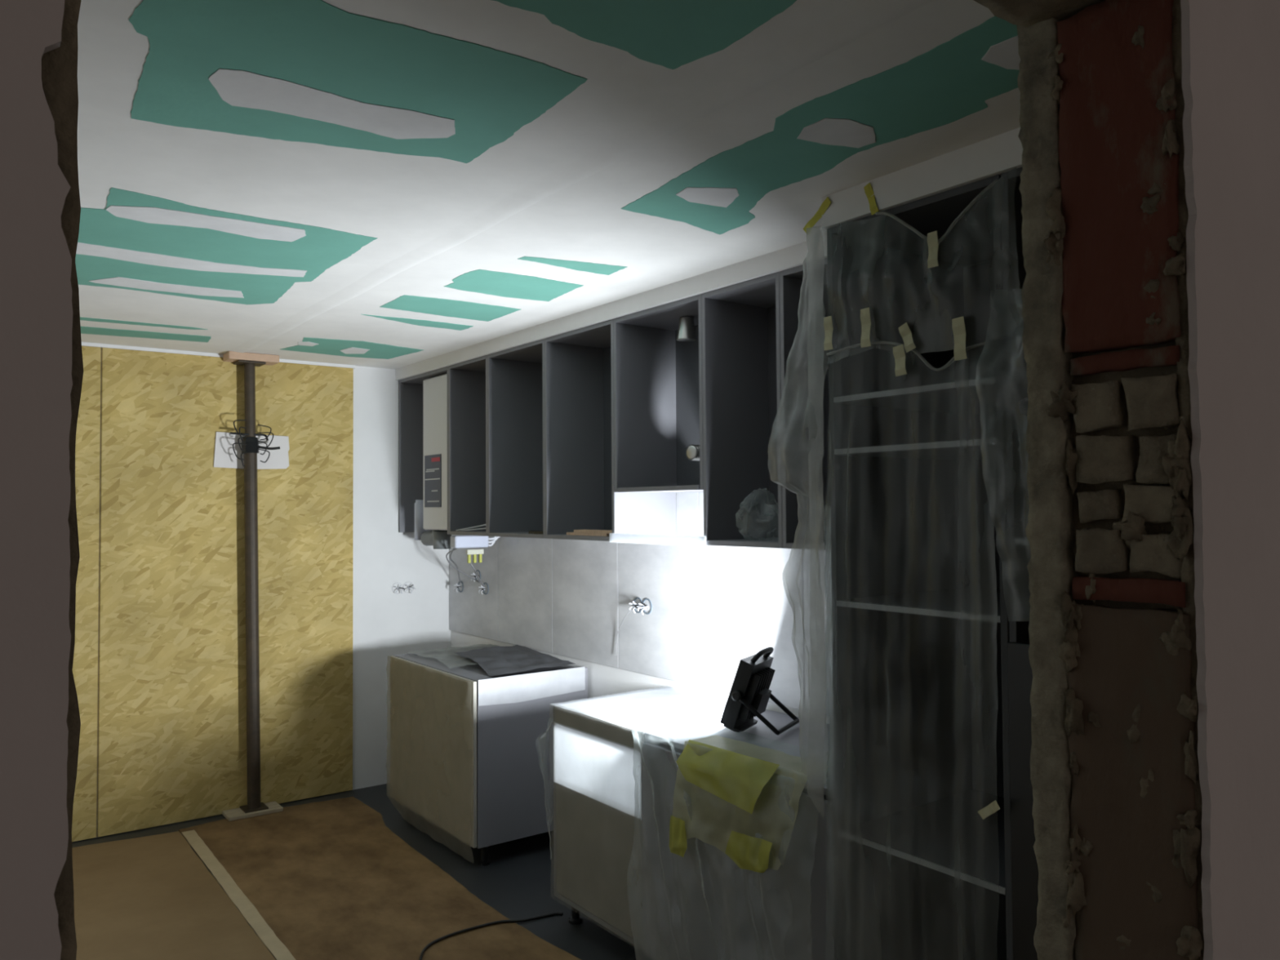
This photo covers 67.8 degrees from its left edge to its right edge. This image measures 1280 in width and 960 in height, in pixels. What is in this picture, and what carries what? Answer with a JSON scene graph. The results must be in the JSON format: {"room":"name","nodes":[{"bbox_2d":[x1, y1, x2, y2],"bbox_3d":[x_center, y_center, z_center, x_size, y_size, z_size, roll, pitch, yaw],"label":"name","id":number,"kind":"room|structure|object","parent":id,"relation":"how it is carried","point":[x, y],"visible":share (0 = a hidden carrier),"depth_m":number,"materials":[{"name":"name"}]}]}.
{"room":"building under construction","nodes":[
{"label":"building under construction","id":0,"kind":"room"},
{"bbox_2d":[70,345,450,841],"bbox_3d":[-2.793,0.555,4.862,3.920,2.500,0.117,1,-2,-37],"label":"wall","id":1,"kind":"structure","parent":0,"point":[157,585],"depth_m":5.18,"materials":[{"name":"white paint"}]},
{"bbox_2d":[75,341,355,368],"bbox_3d":[-2.979,-0.689,4.700,3.200,0.018,0.024,1,-2,-37],"label":"trim","id":2,"kind":"structure","parent":1,"relation":"attached to","point":[82,344],"depth_m":5.08,"materials":[{"name":"white paint"}]},
{"bbox_2d":[213,431,289,469],"bbox_3d":[-2.151,-0.159,5.282,0.401,0.200,0.004,1,-2,-37],"label":"paper sheet","id":3,"kind":"object","parent":1,"relation":"attached to","point":[224,456],"visible":0.83,"depth_m":5.25,"materials":[{"name":"white paper"}]},
{"bbox_2d":[391,581,415,594],"bbox_3d":[-1.435,0.657,5.791,0.142,0.072,0.040,1,-2,-37],"label":"box","id":4,"kind":"object","parent":1,"relation":"attached to","point":[402,586],"visible":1,"depth_m":5.80,"materials":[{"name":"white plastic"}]},
{"bbox_2d":[74,783,655,959],"bbox_3d":[-0.528,1.751,2.188,5.000,0.080,7.040,1,-2,-37],"label":"floor","id":5,"kind":"structure","parent":0,"point":[517,882],"depth_m":4.31,"materials":[{"name":"tile"}]},
{"bbox_2d":[67,831,275,959],"bbox_3d":[-1.817,1.723,2.354,2.135,0.004,4.844,1,-2,-37],"label":"cardboard sheet","id":6,"kind":"object","parent":5,"relation":"on","point":[153,897],"visible":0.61,"depth_m":3.94,"materials":[{"name":"brown cardboard"}]},
{"bbox_2d":[222,800,283,821],"bbox_3d":[-2.098,1.794,5.161,0.280,0.022,0.145,1,-2,-37],"label":"base plate","id":7,"kind":"object","parent":5,"relation":"on","point":[235,814],"depth_m":5.12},
{"bbox_2d":[229,360,279,813],"bbox_3d":[-2.114,0.569,5.199,0.253,2.428,0.127,1,-2,-37],"label":"prop","id":8,"kind":"object","parent":7,"relation":"on","point":[250,443],"visible":1,"depth_m":5.17,"materials":[{"name":"paint"}]},
{"bbox_2d":[222,351,279,365],"bbox_3d":[-2.134,-0.668,5.229,0.263,0.041,0.129,1,-2,-37],"label":"wooden block","id":9,"kind":"object","parent":8,"relation":"on","point":[230,356],"visible":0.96,"depth_m":5.18,"materials":[{"name":"brown wood"}]},
{"bbox_2d":[178,796,580,959],"bbox_3d":[-0.594,1.741,3.273,0.926,0.004,4.864,1,-2,-37],"label":"cardboard sheet","id":10,"kind":"object","parent":5,"relation":"on","point":[329,878],"visible":0.94,"depth_m":4.09,"materials":[{"name":"brown cardboard"}]},
{"bbox_2d":[182,830,295,959],"bbox_3d":[-0.916,1.732,2.961,0.062,0.001,4.743,1,-2,-36],"label":"tape","id":11,"kind":"object","parent":10,"relation":"on","point":[277,947],"visible":1,"depth_m":4.01,"materials":[{"name":"paper"}]},
{"bbox_2d":[418,912,563,959],"bbox_3d":[-0.611,1.746,3.646,0.190,0.016,0.703,-2,-2,42],"label":"power cable","id":12,"kind":"object","parent":10,"relation":"on","point":[430,944],"visible":1,"depth_m":3.73,"materials":[{"name":"black rubber"}]},
{"bbox_2d":[390,653,587,866],"bbox_3d":[-0.800,1.364,4.906,0.621,0.857,0.995,1,-2,-37],"label":"base cabinet","id":13,"kind":"object","parent":5,"relation":"on","point":[502,743],"visible":0.54,"depth_m":4.51,"materials":[{"name":"grey laminate"}]},
{"bbox_2d":[386,657,473,857],"bbox_3d":[-1.052,1.350,4.720,0.040,0.837,1.015,1,-2,-37],"label":"plastic film","id":14,"kind":"object","parent":13,"relation":"attached to","point":[395,783],"visible":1,"depth_m":4.88,"materials":[{"name":"clear plastic"}]},
{"bbox_2d":[418,655,576,678],"bbox_3d":[-0.796,0.957,4.923,0.591,0.018,0.957,1,-2,-37],"label":"countertop","id":15,"kind":"structure","parent":13,"relation":"on","point":[477,668],"depth_m":4.71,"materials":[{"name":"grey plastic"}]},
{"bbox_2d":[404,644,500,668],"bbox_3d":[-0.893,0.925,5.055,0.550,0.018,0.630,1,-2,-37],"label":"plastic film","id":16,"kind":"object","parent":15,"relation":"on","point":[446,655],"visible":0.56,"depth_m":5.07,"materials":[{"name":"plastic"}]},
{"bbox_2d":[453,644,574,675],"bbox_3d":[-0.689,0.909,4.839,0.480,0.040,0.600,1,-2,-37],"label":"sheet","id":17,"kind":"object","parent":15,"relation":"on","point":[495,660],"visible":1,"depth_m":4.81,"materials":[{"name":"grey plastic"}]},
{"bbox_2d":[478,666,585,706],"bbox_3d":[-0.504,0.980,4.512,0.580,0.128,0.006,1,-2,-37],"label":"plastic film","id":18,"kind":"object","parent":13,"relation":"attached to","point":[528,686],"visible":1,"depth_m":4.50,"materials":[{"name":"plastic"}]},
{"bbox_2d":[553,696,767,959],"bbox_3d":[0.077,1.323,3.741,0.601,0.857,0.608,1,-2,-37],"label":"base cabinet","id":19,"kind":"object","parent":5,"relation":"on","point":[598,873],"visible":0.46,"depth_m":3.55,"materials":[{"name":"grey laminate"}]},
{"bbox_2d":[539,720,553,858],"bbox_3d":[-0.382,1.248,3.842,0.100,0.580,0.060,-1,-2,13],"label":"plastic film","id":20,"kind":"object","parent":19,"relation":"attached to","point":[553,721],"visible":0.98,"depth_m":3.83,"materials":[{"name":"clear plastic"}]},
{"bbox_2d":[553,721,641,819],"bbox_3d":[-0.171,1.077,3.570,0.001,0.240,0.590,1,-2,-37],"label":"drawer front","id":21,"kind":"object","parent":19,"relation":"attached to","point":[606,771],"visible":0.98,"depth_m":3.55,"materials":[{"name":"white laminate"}]},
{"bbox_2d":[549,685,766,732],"bbox_3d":[0.065,0.892,3.746,0.602,0.006,0.625,1,-2,-37],"label":"countertop","id":22,"kind":"structure","parent":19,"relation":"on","point":[657,713],"depth_m":3.72,"materials":[{"name":"white laminate"}]},
{"bbox_2d":[642,710,836,959],"bbox_3d":[0.518,1.302,3.133,0.617,0.857,0.885,1,-2,-37],"label":"plastic sheeting","id":23,"kind":"object","parent":5,"relation":"on","point":[799,906],"visible":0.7,"depth_m":2.98,"materials":[{"name":"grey plastic"}]},
{"bbox_2d":[628,719,834,959],"bbox_3d":[0.338,1.280,2.960,0.424,0.858,0.980,1,-2,-37],"label":"plastic film","id":24,"kind":"object","parent":23,"relation":"on","point":[699,729],"visible":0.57,"depth_m":3.16,"materials":[{"name":"clear plastic"}]},
{"bbox_2d":[668,734,829,872],"bbox_3d":[0.330,1.004,2.889,0.218,0.362,0.560,1,-2,-37],"label":"plastic sheet","id":25,"kind":"object","parent":24,"relation":"on","point":[736,792],"visible":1,"depth_m":2.83,"materials":[{"name":"plastic"}]},
{"bbox_2d":[720,646,799,734],"bbox_3d":[0.418,0.730,3.342,0.211,0.288,0.255,-1,-2,28],"label":"floodlight","id":26,"kind":"object","parent":23,"relation":"on","point":[749,695],"visible":1,"depth_m":3.28,"materials":[{"name":"black metal"}]},
{"bbox_2d":[826,174,1013,959],"bbox_3d":[0.936,0.505,2.581,0.622,2.413,0.533,1,-2,-37],"label":"tall cabinet","id":27,"kind":"object","parent":5,"relation":"on","point":[919,519],"visible":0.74,"depth_m":2.74,"materials":[{"name":"grey plastic"}]},
{"bbox_2d":[767,230,826,498],"bbox_3d":[0.440,-0.317,2.686,0.072,0.750,0.204,1,-2,-37],"label":"plastic film","id":28,"kind":"object","parent":27,"relation":"hanging from","point":[778,455],"visible":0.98,"depth_m":2.69,"materials":[{"name":"clear plastic"}]},
{"bbox_2d":[782,489,828,785],"bbox_3d":[0.461,0.430,2.673,0.034,0.805,0.180,0,-2,-25],"label":"plastic film","id":29,"kind":"object","parent":28,"relation":"hanging from","point":[797,586],"visible":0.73,"depth_m":2.67,"materials":[{"name":"clear plastic"}]},
{"bbox_2d":[806,227,826,819],"bbox_3d":[0.482,0.105,2.609,0.025,1.620,0.070,1,-2,-37],"label":"plastic film","id":30,"kind":"object","parent":28,"relation":"attached to","point":[815,767],"visible":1,"depth_m":2.61,"materials":[{"name":"clear plastic"}]},
{"bbox_2d":[824,504,834,760],"bbox_3d":[0.586,0.453,2.815,0.027,0.765,0.452,-1,-2,21],"label":"plastic film","id":31,"kind":"object","parent":27,"relation":"attached to","point":[827,504],"visible":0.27,"depth_m":2.67,"materials":[{"name":"clear plastic"}]},
{"bbox_2d":[826,339,996,959],"bbox_3d":[0.658,0.646,2.375,0.041,2.022,0.535,1,-2,-37],"label":"plastic film","id":32,"kind":"object","parent":27,"relation":"hanging from","point":[842,833],"visible":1,"depth_m":2.53,"materials":[{"name":"clear plastic"}]},
{"bbox_2d":[893,344,906,376],"bbox_3d":[0.648,-0.298,2.375,0.007,0.078,0.039,1,-2,-37],"label":"tape","id":33,"kind":"object","parent":32,"relation":"attached to","point":[899,353],"visible":1,"depth_m":2.38,"materials":[{"name":"yellow paper"}]},
{"bbox_2d":[977,800,1000,819],"bbox_3d":[0.795,0.750,2.165,0.007,0.053,0.059,1,-2,-37],"label":"tape","id":34,"kind":"object","parent":32,"relation":"attached to","point":[993,806],"visible":1,"depth_m":2.17,"materials":[{"name":"beige paper"}]},
{"bbox_2d":[835,376,996,414],"bbox_3d":[0.926,-0.223,2.599,0.601,0.018,0.497,1,-2,-37],"label":"shelf","id":35,"kind":"object","parent":27,"relation":"attached to","point":[961,397],"depth_m":2.58,"materials":[{"name":"grey plastic"}]},
{"bbox_2d":[835,437,997,460],"bbox_3d":[0.927,-0.081,2.595,0.601,0.018,0.497,1,-2,-37],"label":"shelf","id":36,"kind":"object","parent":27,"relation":"attached to","point":[965,449],"depth_m":2.55,"materials":[{"name":"grey plastic"}]},
{"bbox_2d":[837,587,1000,622],"bbox_3d":[0.930,0.333,2.583,0.601,0.018,0.497,1,-2,-37],"label":"shelf","id":37,"kind":"object","parent":27,"relation":"attached to","point":[962,603],"depth_m":2.56,"materials":[{"name":"grey plastic"}]},
{"bbox_2d":[853,789,1005,888],"bbox_3d":[0.934,0.955,2.565,0.601,0.018,0.497,1,-2,-37],"label":"shelf","id":38,"kind":"object","parent":27,"relation":"attached to","point":[945,832],"depth_m":2.54,"materials":[{"name":"grey plastic"}]},
{"bbox_2d":[1000,167,1039,959],"bbox_3d":[1.269,0.489,2.120,0.637,2.413,0.598,1,-2,-37],"label":"tall cabinet","id":39,"kind":"object","parent":5,"relation":"on","point":[1023,780],"visible":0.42,"depth_m":2.17,"materials":[{"name":"grey laminate"}]},
{"bbox_2d":[975,289,1026,617],"bbox_3d":[0.874,-0.063,2.077,0.070,0.760,0.289,1,-2,-37],"label":"plastic film","id":40,"kind":"object","parent":39,"relation":"attached to","point":[1014,584],"visible":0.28,"depth_m":2.15,"materials":[{"name":"clear plastic"}]},
{"bbox_2d":[73,0,1022,368],"bbox_3d":[-1.211,-0.794,2.839,4.020,0.064,5.324,1,-2,-37],"label":"ceiling","id":41,"kind":"structure","parent":0,"point":[380,184],"depth_m":2.24,"materials":[{"name":"white paint"}]},
{"bbox_2d":[0,0,1279,959],"bbox_3d":[0.615,0.414,0.925,4.700,2.502,0.142,1,-2,-37],"label":"wall","id":42,"kind":"structure","parent":0,"point":[1149,133],"depth_m":0.73,"materials":[{"name":"paint"}]},
{"bbox_2d":[803,196,831,233],"bbox_3d":[0.495,-0.736,2.654,0.007,0.086,0.108,1,-2,-37],"label":"tape","id":43,"kind":"object","parent":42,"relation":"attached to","point":[825,204],"visible":0.93,"depth_m":2.65,"materials":[{"name":"yellow paper"}]},
{"bbox_2d":[863,182,879,215],"bbox_3d":[0.608,-0.738,2.502,0.007,0.088,0.046,1,-2,-37],"label":"tape","id":44,"kind":"object","parent":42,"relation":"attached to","point":[868,191],"visible":1,"depth_m":2.50,"materials":[{"name":"yellow paper"}]},
{"bbox_2d":[843,178,998,353],"bbox_3d":[0.667,-0.508,2.382,0.041,0.400,0.600,1,-2,-36],"label":"plastic film","id":45,"kind":"object","parent":42,"relation":"hanging from","point":[872,232],"visible":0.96,"depth_m":2.46,"materials":[{"name":"clear plastic"}]},
{"bbox_2d":[823,315,833,350],"bbox_3d":[0.509,-0.396,2.572,0.007,0.090,0.028,1,-2,-37],"label":"tape","id":46,"kind":"object","parent":45,"relation":"attached to","point":[828,323],"visible":1,"depth_m":2.57,"materials":[{"name":"yellow paper"}]},
{"bbox_2d":[860,307,871,347],"bbox_3d":[0.585,-0.395,2.469,0.007,0.100,0.030,1,-2,-37],"label":"tape","id":47,"kind":"object","parent":45,"relation":"attached to","point":[865,319],"visible":1,"depth_m":2.47,"materials":[{"name":"yellow paper"}]},
{"bbox_2d":[898,322,915,352],"bbox_3d":[0.663,-0.353,2.363,0.007,0.075,0.050,1,-2,-37],"label":"tape","id":48,"kind":"object","parent":45,"relation":"attached to","point":[904,331],"visible":1,"depth_m":2.36,"materials":[{"name":"yellow paper"}]},
{"bbox_2d":[927,231,938,268],"bbox_3d":[0.709,-0.558,2.305,0.007,0.085,0.028,1,-2,-37],"label":"tape","id":49,"kind":"object","parent":45,"relation":"attached to","point":[932,237],"visible":1,"depth_m":2.30,"materials":[{"name":"yellow paper"}]},
{"bbox_2d":[951,315,967,360],"bbox_3d":[0.753,-0.333,2.242,0.007,0.102,0.037,1,-2,-37],"label":"tape","id":50,"kind":"object","parent":45,"relation":"attached to","point":[957,324],"visible":1,"depth_m":2.24,"materials":[{"name":"yellow paper"}]},
{"bbox_2d":[448,261,987,724],"bbox_3d":[0.328,0.508,4.020,0.111,2.500,5.189,1,-2,-37],"label":"backsplash","id":51,"kind":"structure","parent":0,"point":[714,607],"depth_m":4.35,"materials":[{"name":"white paint"}]},
{"bbox_2d":[399,366,448,534],"bbox_3d":[-1.130,-0.153,5.623,0.331,0.930,0.695,1,-2,-37],"label":"upper cabinet","id":52,"kind":"object","parent":51,"relation":"attached to","point":[411,388],"visible":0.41,"depth_m":5.82,"materials":[{"name":"grey laminate"}]},
{"bbox_2d":[422,373,447,530],"bbox_3d":[-1.048,-0.153,5.520,0.300,0.880,0.369,1,-2,-37],"label":"boiler","id":53,"kind":"object","parent":51,"relation":"attached to","point":[434,388],"visible":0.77,"depth_m":5.44,"materials":[{"name":"white metal"}]},
{"bbox_2d":[420,529,451,549],"bbox_3d":[-1.186,0.332,5.554,0.109,0.134,0.258,1,-2,-37],"label":"pipe elbow","id":54,"kind":"object","parent":53,"relation":"attached to","point":[439,539],"visible":0.9,"depth_m":5.46,"materials":[{"name":"grey plastic"}]},
{"bbox_2d":[414,499,426,540],"bbox_3d":[-1.314,0.239,5.694,0.070,0.240,0.070,1,-2,-37],"label":"pipe","id":55,"kind":"object","parent":54,"relation":"attached to","point":[419,529],"visible":0.66,"depth_m":5.66,"materials":[{"name":"grey plastic"}]},
{"bbox_2d":[453,580,463,592],"bbox_3d":[-1.115,0.655,5.840,0.040,0.072,0.072,1,-2,-37],"label":"box","id":56,"kind":"object","parent":51,"relation":"attached to","point":[457,585],"visible":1,"depth_m":5.84,"materials":[{"name":"silver"}]},
{"bbox_2d":[448,355,488,536],"bbox_3d":[-0.786,-0.170,5.159,0.331,0.930,0.459,1,-2,-37],"label":"upper cabinet","id":57,"kind":"object","parent":51,"relation":"attached to","point":[467,380],"visible":0.51,"depth_m":5.28,"materials":[{"name":"grey laminate"}]},
{"bbox_2d":[455,524,485,531],"bbox_3d":[-0.848,0.245,5.099,0.390,0.062,0.008,-2,-2,35],"label":"metal rod","id":58,"kind":"object","parent":57,"relation":"on","point":[484,524],"visible":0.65,"depth_m":5.14,"materials":[{"name":"grey metal"}]},
{"bbox_2d":[461,528,485,531],"bbox_3d":[-0.861,0.261,5.058,0.008,0.027,0.322,1,-2,-42],"label":"metal rod","id":59,"kind":"object","parent":57,"relation":"on","point":[477,528],"visible":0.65,"depth_m":5.09,"materials":[{"name":"grey metal"}]},
{"bbox_2d":[445,535,500,583],"bbox_3d":[-1.056,0.467,5.530,0.303,0.318,0.563,1,-2,-37],"label":"junction box","id":60,"kind":"object","parent":51,"relation":"attached to","point":[456,541],"visible":0.92,"depth_m":5.29,"materials":[{"name":"grey plastic"}]},
{"bbox_2d":[465,548,484,586],"bbox_3d":[-0.903,0.504,5.410,0.089,0.233,0.366,-1,-2,5],"label":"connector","id":61,"kind":"object","parent":51,"relation":"attached to","point":[474,552],"visible":1,"depth_m":5.26,"materials":[{"name":"beige plastic"}]},
{"bbox_2d":[471,569,480,582],"bbox_3d":[-0.979,0.570,5.657,0.040,0.072,0.072,1,-2,-37],"label":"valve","id":62,"kind":"object","parent":51,"relation":"attached to","point":[478,571],"visible":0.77,"depth_m":5.65,"materials":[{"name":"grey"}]},
{"bbox_2d":[478,582,488,595],"bbox_3d":[-0.919,0.637,5.575,0.040,0.072,0.072,1,-2,-37],"label":"box","id":63,"kind":"object","parent":51,"relation":"attached to","point":[483,588],"visible":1,"depth_m":5.57,"materials":[{"name":"silver"}]},
{"bbox_2d":[487,338,545,538],"bbox_3d":[-0.479,-0.184,4.746,0.331,0.930,0.568,1,-2,-37],"label":"upper cabinet","id":64,"kind":"object","parent":51,"relation":"attached to","point":[516,460],"visible":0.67,"depth_m":4.93,"materials":[{"name":"grey laminate"}]},
{"bbox_2d":[528,530,542,533],"bbox_3d":[-0.472,0.250,4.543,0.065,0.017,0.135,1,-2,-37],"label":"scrap","id":65,"kind":"object","parent":64,"relation":"on","point":[531,531],"visible":0.6,"depth_m":4.53,"materials":[{"name":"black plastic"}]},
{"bbox_2d":[544,319,676,541],"bbox_3d":[-0.143,-0.200,4.293,0.331,0.930,0.559,1,-2,-37],"label":"upper cabinet","id":66,"kind":"object","parent":51,"relation":"attached to","point":[580,494],"visible":0.68,"depth_m":4.47,"materials":[{"name":"grey laminate"}]},
{"bbox_2d":[566,532,608,536],"bbox_3d":[-0.213,0.238,4.194,0.061,0.013,0.320,1,-2,-37],"label":"wood offcut","id":67,"kind":"object","parent":66,"relation":"on","point":[567,533],"visible":0.72,"depth_m":4.16,"materials":[{"name":"brown wood"}]},
{"bbox_2d":[573,529,612,533],"bbox_3d":[-0.183,0.224,4.154,0.061,0.013,0.301,1,-2,-37],"label":"wood offcut","id":68,"kind":"object","parent":67,"relation":"on","point":[608,531],"visible":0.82,"depth_m":4.13,"materials":[{"name":"brown wood"}]},
{"bbox_2d":[395,235,827,380],"bbox_3d":[-0.234,-0.694,4.423,0.362,0.066,3.740,1,-2,-37],"label":"wall","id":69,"kind":"structure","parent":51,"relation":"attached to","point":[792,256],"depth_m":3.83,"materials":[{"name":"white paint"}]},
{"bbox_2d":[615,597,652,654],"bbox_3d":[-0.041,0.681,4.388,0.044,0.281,0.273,1,-2,-37],"label":"box","id":70,"kind":"object","parent":51,"relation":"attached to","point":[633,603],"visible":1,"depth_m":4.35,"materials":[{"name":"silver"}]},
{"bbox_2d":[613,293,703,492],"bbox_3d":[0.193,-0.317,3.843,0.331,0.726,0.569,1,-2,-37],"label":"upper cabinet","id":71,"kind":"object","parent":51,"relation":"attached to","point":[658,387],"depth_m":4.04,"materials":[{"name":"grey laminate"}]},
{"bbox_2d":[675,316,696,341],"bbox_3d":[0.189,-0.614,3.873,0.084,0.096,0.084,1,-2,-37],"label":"flexible duct","id":72,"kind":"object","parent":71,"relation":"attached to","point":[686,332],"visible":1,"depth_m":3.84,"materials":[{"name":"silver metal"}]},
{"bbox_2d":[701,271,782,548],"bbox_3d":[0.484,-0.229,3.449,0.331,0.930,0.403,1,-2,-37],"label":"upper cabinet","id":73,"kind":"object","parent":51,"relation":"attached to","point":[741,321],"visible":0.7,"depth_m":3.58,"materials":[{"name":"grey laminate"}]},
{"bbox_2d":[608,533,706,546],"bbox_3d":[0.058,0.232,3.725,0.010,0.038,0.613,1,-2,-37],"label":"strip","id":74,"kind":"object","parent":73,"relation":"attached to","point":[672,540],"visible":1,"depth_m":3.69,"materials":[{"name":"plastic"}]},
{"bbox_2d":[735,488,778,540],"bbox_3d":[0.450,0.122,3.419,0.178,0.188,0.276,1,-2,-37],"label":"plastic bag","id":75,"kind":"object","parent":73,"relation":"on","point":[773,506],"visible":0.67,"depth_m":3.42,"materials":[{"name":"plastic"}]},
{"bbox_2d":[779,257,831,550],"bbox_3d":[0.740,-0.241,3.103,0.331,0.930,0.456,1,-2,-37],"label":"upper cabinet","id":76,"kind":"object","parent":51,"relation":"attached to","point":[790,279],"visible":0.19,"depth_m":3.21,"materials":[{"name":"grey laminate"}]},
{"bbox_2d":[822,127,1023,229],"bbox_3d":[1.167,-0.757,2.295,0.648,0.085,1.349,1,-2,-37],"label":"wall","id":77,"kind":"structure","parent":51,"relation":"attached to","point":[1003,153],"depth_m":2.35,"materials":[{"name":"white paint"}]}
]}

